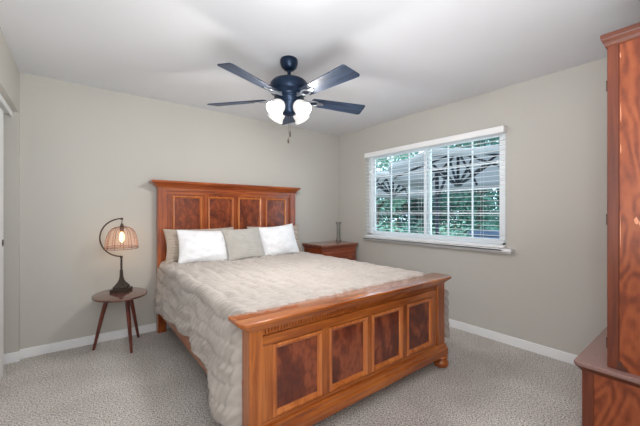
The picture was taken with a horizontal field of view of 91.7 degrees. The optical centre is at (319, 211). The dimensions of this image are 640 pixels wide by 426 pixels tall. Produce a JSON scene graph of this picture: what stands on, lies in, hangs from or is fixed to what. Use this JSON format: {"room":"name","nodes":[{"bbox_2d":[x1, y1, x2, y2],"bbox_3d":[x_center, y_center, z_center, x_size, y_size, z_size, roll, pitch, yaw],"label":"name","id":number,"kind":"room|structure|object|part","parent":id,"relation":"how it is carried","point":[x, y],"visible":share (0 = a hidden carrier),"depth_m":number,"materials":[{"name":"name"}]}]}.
{"room":"bedroom","nodes":[
{"label":"bedroom","id":0,"kind":"room"},
{"bbox_2d":[0,27,19,353],"bbox_3d":[-1.708,0.032,0.856,0.850,2.440,4.100,0,0,-38],"label":"wall","id":1,"kind":"structure","parent":0,"point":[11,124],"depth_m":2.57,"materials":[{"name":"paint"}]},
{"bbox_2d":[0,107,3,381],"bbox_3d":[-2.125,0.238,1.979,0.037,2.003,0.925,0,0,-38],"label":"door","id":2,"kind":"structure","parent":1,"relation":"in","point":[1,110],"depth_m":2.29,"materials":[{"name":"wood"}]},
{"bbox_2d":[0,93,12,116],"bbox_3d":[-1.983,-0.811,1.788,0.069,0.045,1.950,0,0,-38],"label":"trim","id":3,"kind":"structure","parent":1,"relation":"attached to","point":[4,106],"depth_m":2.39,"materials":[{"name":"white wood"}]},
{"bbox_2d":[20,72,338,348],"bbox_3d":[-1.112,0.032,3.838,3.748,2.440,0.120,0,0,-38],"label":"wall","id":4,"kind":"structure","parent":0,"point":[89,156],"depth_m":3.04,"materials":[{"name":"paint"}]},
{"bbox_2d":[4,323,169,364],"bbox_3d":[-1.404,1.210,3.497,4.348,0.083,0.060,0,0,-38],"label":"baseboard","id":5,"kind":"structure","parent":4,"relation":"attached to","point":[88,340],"depth_m":2.84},
{"bbox_2d":[0,326,581,425],"bbox_3d":[-0.188,1.302,2.036,4.498,0.100,4.100,0,0,-38],"label":"floor","id":6,"kind":"structure","parent":0,"point":[485,381],"depth_m":2.15,"materials":[{"name":"carpet"}]},
{"bbox_2d":[91,287,146,353],"bbox_3d":[-1.812,0.997,2.819,0.426,0.515,0.510,0,0,-38],"label":"side table","id":7,"kind":"object","parent":6,"relation":"on","point":[104,297],"visible":0.85,"depth_m":2.77,"materials":[{"name":"brown wood"}]},
{"bbox_3d":[-1.974,1.002,2.799,0.181,0.505,0.038,0,0,15],"label":"leg","id":8,"kind":"part","parent":7,"relation":"part of","materials":[{"name":"brown wood"}]},
{"bbox_2d":[99,218,138,293],"bbox_3d":[-1.851,0.397,2.901,0.275,0.685,0.275,0,0,33],"label":"table lamp","id":9,"kind":"object","parent":7,"relation":"on","point":[121,286],"visible":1,"depth_m":2.88,"materials":[{"name":"brown metal"}]},
{"bbox_3d":[-1.936,0.237,2.878,0.196,0.366,0.020,0,0,-15],"label":"arc arm","id":10,"kind":"part","parent":9,"relation":"part of","materials":[{"name":"brown metal"}]},
{"bbox_3d":[-1.855,0.548,2.900,0.092,0.274,0.092,0,0,-14],"label":"stem","id":11,"kind":"part","parent":9,"relation":"part of","materials":[{"name":"brown metal"}]},
{"bbox_3d":[-1.851,0.234,2.901,0.042,0.097,0.042,0,0,-38],"label":"bulb","id":12,"kind":"part","parent":9,"relation":"part of","materials":[{"name":"white glass"}]},
{"bbox_3d":[-1.702,1.003,2.765,0.086,0.499,0.037,0,0,20],"label":"leg","id":13,"kind":"part","parent":7,"relation":"part of","materials":[{"name":"brown wood"}]},
{"bbox_3d":[-1.805,1.002,3.015,0.038,0.506,0.196,0,0,-2],"label":"leg","id":14,"kind":"part","parent":7,"relation":"part of","materials":[{"name":"brown wood"}]},
{"bbox_2d":[149,180,450,425],"bbox_3d":[-0.342,0.464,2.882,1.848,1.576,2.310,0,0,-38],"label":"bed","id":15,"kind":"object","parent":6,"relation":"on","point":[305,362],"visible":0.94,"depth_m":1.98,"materials":[{"name":"brown wood"}]},
{"bbox_3d":[-1.661,0.494,3.252,0.082,1.515,0.077,0,0,-38],"label":"post","id":16,"kind":"part","parent":15,"relation":"part of","materials":[{"name":"brown wood"}]},
{"bbox_3d":[-1.011,0.949,2.387,0.028,0.195,2.085,0,0,-38],"label":"rail","id":17,"kind":"part","parent":15,"relation":"part of","materials":[{"name":"brown wood"}]},
{"bbox_3d":[-1.450,0.230,3.396,0.275,0.775,0.008,0,0,-38],"label":"burl panel","id":18,"kind":"part","parent":15,"relation":"part of","materials":[{"name":"brown wood"}]},
{"bbox_3d":[-1.442,0.230,3.385,0.304,0.804,0.018,0,0,-38],"label":"panel moulding","id":19,"kind":"part","parent":15,"relation":"part of","materials":[{"name":"brown wood"}]},
{"bbox_3d":[-1.157,0.230,3.623,0.275,0.775,0.008,0,0,-38],"label":"burl panel","id":20,"kind":"part","parent":15,"relation":"part of","materials":[{"name":"brown wood"}]},
{"bbox_3d":[-1.149,0.230,3.612,0.304,0.804,0.018,0,0,-38],"label":"panel moulding","id":21,"kind":"part","parent":15,"relation":"part of","materials":[{"name":"brown wood"}]},
{"bbox_3d":[-1.020,-0.289,3.716,1.800,0.071,0.160,0,0,-38],"label":"crown moulding","id":22,"kind":"part","parent":15,"relation":"part of","materials":[{"name":"brown wood"}]},
{"bbox_3d":[-1.031,0.364,3.752,1.534,1.175,0.034,0,0,-38],"label":"headboard","id":23,"kind":"part","parent":15,"relation":"part of","materials":[{"name":"brown wood"}]},
{"bbox_3d":[-1.025,-0.229,3.744,1.526,0.080,0.062,0,0,-38],"label":"rail","id":24,"kind":"part","parent":15,"relation":"part of","materials":[{"name":"brown wood"}]},
{"bbox_3d":[-0.873,0.230,3.843,0.275,0.775,0.008,0,0,-38],"label":"burl panel","id":25,"kind":"part","parent":15,"relation":"part of","materials":[{"name":"brown wood"}]},
{"bbox_3d":[-0.865,0.230,3.833,0.304,0.804,0.018,0,0,-38],"label":"panel moulding","id":26,"kind":"part","parent":15,"relation":"part of","materials":[{"name":"brown wood"}]},
{"bbox_3d":[-0.334,0.871,1.540,0.074,0.582,0.084,0,0,-38],"label":"post","id":27,"kind":"part","parent":15,"relation":"part of","materials":[{"name":"brown wood"}]},
{"bbox_3d":[-0.581,0.230,4.070,0.275,0.775,0.008,0,0,-38],"label":"burl panel","id":28,"kind":"part","parent":15,"relation":"part of","materials":[{"name":"brown wood"}]},
{"bbox_3d":[-0.573,0.230,4.060,0.304,0.804,0.018,0,0,-38],"label":"panel moulding","id":29,"kind":"part","parent":15,"relation":"part of","materials":[{"name":"brown wood"}]},
{"bbox_3d":[-0.390,0.494,4.237,0.082,1.515,0.077,0,0,-38],"label":"post","id":30,"kind":"part","parent":15,"relation":"part of","materials":[{"name":"brown wood"}]},
{"bbox_3d":[-0.121,0.858,1.682,0.282,0.336,0.008,0,0,-38],"label":"burl panel","id":31,"kind":"part","parent":15,"relation":"part of","materials":[{"name":"brown wood"}]},
{"bbox_3d":[-0.113,0.858,1.672,0.318,0.372,0.018,0,0,-38],"label":"panel moulding","id":32,"kind":"part","parent":15,"relation":"part of","materials":[{"name":"brown wood"}]},
{"bbox_2d":[154,251,449,425],"bbox_3d":[-0.320,0.797,2.871,1.926,0.608,2.144,0,0,-38],"label":"bedspread","id":33,"kind":"object","parent":15,"relation":"on","point":[199,298],"visible":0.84,"depth_m":2.20,"materials":[{"name":"fabric"}]},
{"bbox_2d":[163,227,233,263],"bbox_3d":[-1.287,0.352,3.380,0.761,0.354,0.192,0,0,-38],"label":"pillow sham","id":34,"kind":"object","parent":33,"relation":"on","point":[172,244],"visible":0.2,"depth_m":3.17,"materials":[{"name":"fabric"}]},
{"bbox_2d":[176,229,227,263],"bbox_3d":[-1.213,0.359,3.259,0.559,0.363,0.215,0,0,-38],"label":"pillow","id":35,"kind":"object","parent":33,"relation":"on","point":[194,246],"visible":0.9,"depth_m":3.18,"materials":[{"name":"fabric"}]},
{"bbox_2d":[221,227,265,260],"bbox_3d":[-0.844,0.356,3.468,0.478,0.360,0.224,0,0,-38],"label":"cushion","id":36,"kind":"object","parent":33,"relation":"on","point":[241,244],"visible":0.98,"depth_m":3.40,"materials":[{"name":"fabric"}]},
{"bbox_2d":[246,225,302,251],"bbox_3d":[-0.560,0.352,3.944,0.761,0.354,0.192,0,0,-38],"label":"pillow sham","id":37,"kind":"object","parent":33,"relation":"on","point":[295,227],"visible":0.09,"depth_m":4.09,"materials":[{"name":"fabric"}]},
{"bbox_2d":[259,223,299,255],"bbox_3d":[-0.502,0.347,3.786,0.523,0.406,0.211,0,0,-38],"label":"pillow","id":38,"kind":"object","parent":33,"relation":"on","point":[275,240],"visible":0.96,"depth_m":3.72,"materials":[{"name":"fabric"}]},
{"bbox_3d":[0.314,0.550,2.047,1.836,0.057,0.183,0,0,-38],"label":"cap rail","id":39,"kind":"part","parent":15,"relation":"part of","materials":[{"name":"brown wood"}]},
{"bbox_3d":[0.171,0.858,1.909,0.282,0.336,0.008,0,0,-38],"label":"burl panel","id":40,"kind":"part","parent":15,"relation":"part of","materials":[{"name":"brown wood"}]},
{"bbox_3d":[0.179,0.858,1.899,0.318,0.372,0.018,0,0,-38],"label":"panel moulding","id":41,"kind":"part","parent":15,"relation":"part of","materials":[{"name":"brown wood"}]},
{"bbox_3d":[0.298,0.834,2.039,1.546,0.515,0.037,0,0,-38],"label":"footboard","id":42,"kind":"part","parent":15,"relation":"part of","materials":[{"name":"brown wood"}]},
{"bbox_3d":[0.316,0.852,2.016,1.542,0.469,0.024,0,0,-38],"label":"frame rail","id":43,"kind":"part","parent":15,"relation":"part of","materials":[{"name":"brown wood"}]},
{"bbox_3d":[0.312,1.115,2.035,1.764,0.090,0.114,0,0,-38],"label":"moulding","id":44,"kind":"part","parent":15,"relation":"part of","materials":[{"name":"brown wood"}]},
{"bbox_3d":[0.456,0.858,2.130,0.282,0.336,0.008,0,0,-38],"label":"burl panel","id":45,"kind":"part","parent":15,"relation":"part of","materials":[{"name":"brown wood"}]},
{"bbox_3d":[0.464,0.858,2.120,0.318,0.372,0.018,0,0,-38],"label":"panel moulding","id":46,"kind":"part","parent":15,"relation":"part of","materials":[{"name":"brown wood"}]},
{"bbox_3d":[0.748,0.858,2.357,0.282,0.336,0.008,0,0,-38],"label":"burl panel","id":47,"kind":"part","parent":15,"relation":"part of","materials":[{"name":"brown wood"}]},
{"bbox_3d":[0.756,0.858,2.346,0.318,0.372,0.018,0,0,-38],"label":"panel moulding","id":48,"kind":"part","parent":15,"relation":"part of","materials":[{"name":"brown wood"}]},
{"bbox_3d":[0.952,0.871,2.538,0.102,0.582,0.084,0,0,-38],"label":"post","id":49,"kind":"part","parent":15,"relation":"part of","materials":[{"name":"brown wood"}]},
{"bbox_2d":[302,240,357,260],"bbox_3d":[0.154,0.845,4.414,0.675,0.814,0.461,0,0,-38],"label":"nightstand","id":50,"kind":"object","parent":6,"relation":"on","point":[337,248],"visible":0.32,"depth_m":4.29,"materials":[{"name":"brown wood"}]},
{"bbox_3d":[0.149,0.482,4.421,0.671,0.041,0.443,0,0,-38],"label":"moulding","id":51,"kind":"part","parent":50,"relation":"part of","materials":[{"name":"brown wood"}]},
{"bbox_3d":[0.270,0.626,4.265,0.525,0.160,0.018,0,0,-38],"label":"drawer","id":52,"kind":"part","parent":50,"relation":"part of","materials":[{"name":"brown wood"}]},
{"bbox_2d":[574,22,639,425],"bbox_3d":[1.964,0.201,1.682,1.228,2.102,0.683,0,0,-38],"label":"armoire","id":53,"kind":"object","parent":6,"relation":"on","point":[609,365],"visible":1,"depth_m":1.46,"materials":[{"name":"brown wood"}]},
{"bbox_3d":[1.968,0.783,1.677,1.212,0.027,0.662,0,0,-38],"label":"moulding","id":54,"kind":"part","parent":53,"relation":"part of","materials":[{"name":"brown wood"}]},
{"bbox_3d":[2.003,-0.822,1.641,1.216,0.058,0.571,0,0,-38],"label":"crown moulding","id":55,"kind":"part","parent":53,"relation":"part of","materials":[{"name":"brown wood"}]},
{"bbox_3d":[1.568,-0.031,1.277,0.018,1.555,0.488,0,0,-38],"label":"panel","id":56,"kind":"part","parent":53,"relation":"part of","materials":[{"name":"brown wood"}]},
{"bbox_2d":[0,0,639,135],"bbox_3d":[-0.221,-1.248,1.997,4.598,0.120,4.120,0,0,-38],"label":"ceiling","id":57,"kind":"structure","parent":0,"point":[410,57],"depth_m":2.20,"materials":[{"name":"paint"}]},
{"bbox_2d":[207,55,364,143],"bbox_3d":[-0.207,-0.860,2.405,1.295,0.658,1.267,0,0,-38],"label":"ceiling fan","id":58,"kind":"object","parent":57,"relation":"hanging from","point":[288,105],"visible":1,"depth_m":2.32,"materials":[{"name":"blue metal"}]},
{"bbox_3d":[-0.660,-0.881,2.511,0.487,0.007,0.148,0,13,12],"label":"blade","id":59,"kind":"part","parent":58,"relation":"part of","materials":[{"name":"blue wood"}]},
{"bbox_3d":[-0.457,-0.881,2.050,0.148,0.007,0.487,15,7,29],"label":"blade","id":60,"kind":"part","parent":58,"relation":"part of","materials":[{"name":"blue wood"}]},
{"bbox_3d":[-0.322,-0.778,2.314,0.141,0.141,0.134,0,0,-38],"label":"lamp shade","id":61,"kind":"part","parent":58,"relation":"part of","materials":[{"name":"white glass"}]},
{"bbox_3d":[-0.348,-0.778,2.502,0.134,0.141,0.141,0,0,-38],"label":"lamp shade","id":62,"kind":"part","parent":58,"relation":"part of","materials":[{"name":"white glass"}]},
{"bbox_3d":[-0.285,-0.881,2.847,0.148,0.007,0.487,-13,1,-6],"label":"blade","id":63,"kind":"part","parent":58,"relation":"part of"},
{"bbox_3d":[-0.160,-0.778,2.528,0.141,0.141,0.134,0,0,-38],"label":"lamp shade","id":64,"kind":"part","parent":58,"relation":"part of","materials":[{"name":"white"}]},
{"bbox_3d":[-0.134,-0.778,2.340,0.134,0.141,0.141,0,0,-38],"label":"lamp shade","id":65,"kind":"part","parent":58,"relation":"part of","materials":[{"name":"white glass"}]},
{"bbox_3d":[0.045,-0.881,2.102,0.148,0.007,0.487,17,-11,-41],"label":"blade","id":66,"kind":"part","parent":58,"relation":"part of","materials":[{"name":"blue wood"}]},
{"bbox_3d":[0.151,-0.881,2.594,0.487,0.007,0.148,0,-13,-24],"label":"blade","id":67,"kind":"part","parent":58,"relation":"part of","materials":[{"name":"wood"}]},
{"bbox_2d":[339,58,606,355],"bbox_3d":[1.571,0.032,3.324,0.140,2.440,3.980,0,0,-38],"label":"wall","id":68,"kind":"structure","parent":0,"point":[551,291],"depth_m":2.79,"materials":[{"name":"paint"}]},
{"bbox_2d":[369,133,504,244],"bbox_3d":[1.281,-0.239,3.729,0.075,1.169,1.815,0,0,-38],"label":"window","id":69,"kind":"structure","parent":68,"relation":"in","point":[427,213],"depth_m":3.69,"materials":[{"name":"white plastic"}]},
{"bbox_3d":[1.046,-0.239,4.060,0.030,1.079,0.914,0,0,-38],"label":"sash","id":70,"kind":"part","parent":69,"relation":"part of","materials":[{"name":"white plastic"}]},
{"bbox_2d":[364,125,506,247],"bbox_3d":[1.194,-0.235,3.628,0.078,1.150,1.789,0,0,-38],"label":"window blind","id":71,"kind":"object","parent":69,"relation":"attached to","point":[502,129],"visible":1,"depth_m":3.44,"materials":[{"name":"white plastic"}]},
{"bbox_3d":[0.756,-0.229,4.198,0.057,1.100,0.002,0,0,-38],"label":"ladder cord","id":72,"kind":"part","parent":71,"relation":"part of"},
{"bbox_3d":[1.179,-0.229,3.653,0.057,1.100,0.002,0,0,-38],"label":"ladder cord","id":73,"kind":"part","parent":71,"relation":"part of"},
{"bbox_3d":[1.197,0.329,3.631,0.054,0.022,1.784,0,0,-38],"label":"rail","id":74,"kind":"part","parent":71,"relation":"part of","materials":[{"name":"white plastic"}]},
{"bbox_3d":[1.528,-0.239,3.388,0.030,1.079,0.883,0,0,-38],"label":"sash","id":75,"kind":"part","parent":69,"relation":"part of","materials":[{"name":"white plastic"}]},
{"bbox_2d":[363,236,513,253],"bbox_3d":[1.223,0.370,3.635,0.128,0.050,1.893,0,0,-38],"label":"sill","id":76,"kind":"structure","parent":68,"relation":"attached to","point":[401,241],"depth_m":3.37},
{"bbox_2d":[449,319,576,364],"bbox_3d":[1.483,1.210,3.311,0.014,0.083,3.866,0,0,-38],"label":"baseboard","id":77,"kind":"structure","parent":68,"relation":"attached to","point":[566,357],"depth_m":2.87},
{"label":"outside","id":78,"kind":"structure","parent":0,"visible":0},
{"bbox_3d":[11.047,1.651,20.792,36.252,0.100,60.000,0,0,-38],"label":"lawn","id":79,"kind":"structure","parent":78,"visible":0},
{"bbox_2d":[376,208,406,232],"bbox_3d":[2.475,0.731,12.004,1.766,1.772,1.787,0,0,-38],"label":"shrub","id":80,"kind":"object","parent":79,"relation":"on","point":[382,227],"visible":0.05,"depth_m":11.92,"materials":[{"name":"green plant"}]},
{"bbox_2d":[380,202,406,229],"bbox_3d":[4.645,0.279,23.734,5.523,4.210,4.767,0,0,-38],"label":"tree","id":81,"kind":"object","parent":79,"relation":"on","point":[386,214],"visible":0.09,"depth_m":22.80,"materials":[{"name":"green plant"}]},
{"bbox_2d":[376,152,415,230],"bbox_3d":[2.366,-1.262,15.065,4.687,5.743,4.284,0,0,1],"label":"tree","id":82,"kind":"object","parent":79,"relation":"on","point":[400,202],"visible":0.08,"depth_m":14.80,"materials":[{"name":"green plant"}]},
{"bbox_2d":[378,198,445,231],"bbox_3d":[4.516,-0.192,18.950,4.332,4.622,4.745,0,0,-25],"label":"tree","id":83,"kind":"object","parent":79,"relation":"on","point":[379,201],"visible":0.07,"depth_m":18.43,"materials":[{"name":"green plant"}]},
{"bbox_2d":[389,214,434,234],"bbox_3d":[3.649,0.788,12.599,1.791,1.658,1.813,0,0,-38],"label":"shrub","id":84,"kind":"object","parent":79,"relation":"on","point":[403,228],"visible":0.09,"depth_m":12.37,"materials":[{"name":"green plant"}]},
{"bbox_2d":[379,191,455,234],"bbox_3d":[4.411,0.086,15.965,4.527,3.704,3.482,0,0,33],"label":"tree","id":85,"kind":"object","parent":79,"relation":"on","point":[415,206],"visible":0.41,"depth_m":15.25,"materials":[{"name":"green plant"}]},
{"bbox_2d":[390,142,476,236],"bbox_3d":[6.331,-1.642,18.011,5.277,6.622,5.268,0,0,-6],"label":"tree","id":86,"kind":"object","parent":79,"relation":"on","point":[442,209],"visible":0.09,"depth_m":16.84,"materials":[{"name":"green plant"}]},
{"bbox_2d":[407,192,486,230],"bbox_3d":[9.570,-0.035,24.092,6.069,4.400,4.872,0,0,7],"label":"tree","id":87,"kind":"object","parent":79,"relation":"on","point":[453,192],"visible":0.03,"depth_m":23.92,"materials":[{"name":"green plant"}]},
{"bbox_2d":[432,211,475,236],"bbox_3d":[5.264,0.698,12.394,1.792,1.838,1.796,0,0,-38],"label":"shrub","id":88,"kind":"object","parent":79,"relation":"on","point":[452,232],"visible":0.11,"depth_m":12.29,"materials":[{"name":"green plant"}]},
{"bbox_2d":[444,190,493,235],"bbox_3d":[9.152,-0.625,20.214,4.177,4.831,4.248,0,0,-38],"label":"tree","id":89,"kind":"object","parent":79,"relation":"on","point":[450,204],"visible":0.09,"depth_m":19.21,"materials":[{"name":"green plant"}]},
{"bbox_2d":[440,137,498,229],"bbox_3d":[6.643,-1.801,13.859,5.173,6.819,3.441,0,0,-5],"label":"tree","id":90,"kind":"object","parent":79,"relation":"on","point":[480,205],"visible":0.13,"depth_m":13.82,"materials":[{"name":"green plant"}]},
{"bbox_2d":[444,191,495,230],"bbox_3d":[11.745,-0.186,22.523,5.872,4.678,4.548,0,0,-18],"label":"tree","id":91,"kind":"object","parent":79,"relation":"on","point":[476,191],"visible":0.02,"depth_m":22.75,"materials":[{"name":"green plant"}]},
{"bbox_2d":[452,139,498,229],"bbox_3d":[9.845,-1.491,16.317,3.320,6.566,5.184,0,0,-38],"label":"tree","id":92,"kind":"object","parent":79,"relation":"on","point":[486,139],"visible":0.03,"depth_m":16.61,"materials":[{"name":"green plant"}]},
{"bbox_2d":[459,207,498,236],"bbox_3d":[6.351,0.704,11.594,1.804,1.826,1.795,0,0,-38],"label":"shrub","id":93,"kind":"object","parent":79,"relation":"on","point":[487,227],"visible":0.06,"depth_m":11.76,"materials":[{"name":"green plant"}]},
{"bbox_2d":[470,139,498,227],"bbox_3d":[9.598,-1.392,14.517,4.294,6.003,4.373,0,0,13],"label":"tree","id":94,"kind":"object","parent":79,"relation":"on","point":[487,139],"visible":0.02,"depth_m":15.70,"materials":[{"name":"green plant"}]},
{"bbox_3d":[2.678,1.587,6.702,5.752,0.030,9.000,0,0,-38],"label":"patio","id":95,"kind":"object","parent":79,"relation":"on","visible":0},
{"bbox_2d":[376,171,441,198],"bbox_3d":[2.045,0.179,8.945,2.721,2.784,2.878,0,0,-38],"label":"patio umbrella","id":96,"kind":"object","parent":95,"relation":"on","point":[399,188],"visible":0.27,"depth_m":9.59,"materials":[{"name":"fabric"}]},
{"bbox_2d":[389,144,498,234],"bbox_3d":[2.838,0.131,6.388,2.693,2.881,2.683,0,0,18],"label":"patio umbrella","id":97,"kind":"object","parent":95,"relation":"on","point":[493,183],"visible":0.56,"depth_m":6.78,"materials":[{"name":"fabric"}]},
{"bbox_3d":[2.780,-0.794,6.833,0.083,1.030,0.790,0,0,-12],"label":"arm","id":98,"kind":"part","parent":97,"relation":"part of","materials":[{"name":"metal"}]},
{"bbox_2d":[468,230,498,238],"bbox_3d":[3.586,0.982,6.400,0.760,1.180,0.700,0,0,-38],"label":"storage box","id":99,"kind":"object","parent":95,"relation":"on","point":[483,233],"visible":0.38,"depth_m":6.22,"materials":[{"name":"blue plastic"}]},
{"bbox_3d":[3.586,0.431,6.400,0.760,0.080,0.700,0,0,-38],"label":"lid","id":100,"kind":"part","parent":99,"relation":"part of","materials":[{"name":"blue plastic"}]}
]}

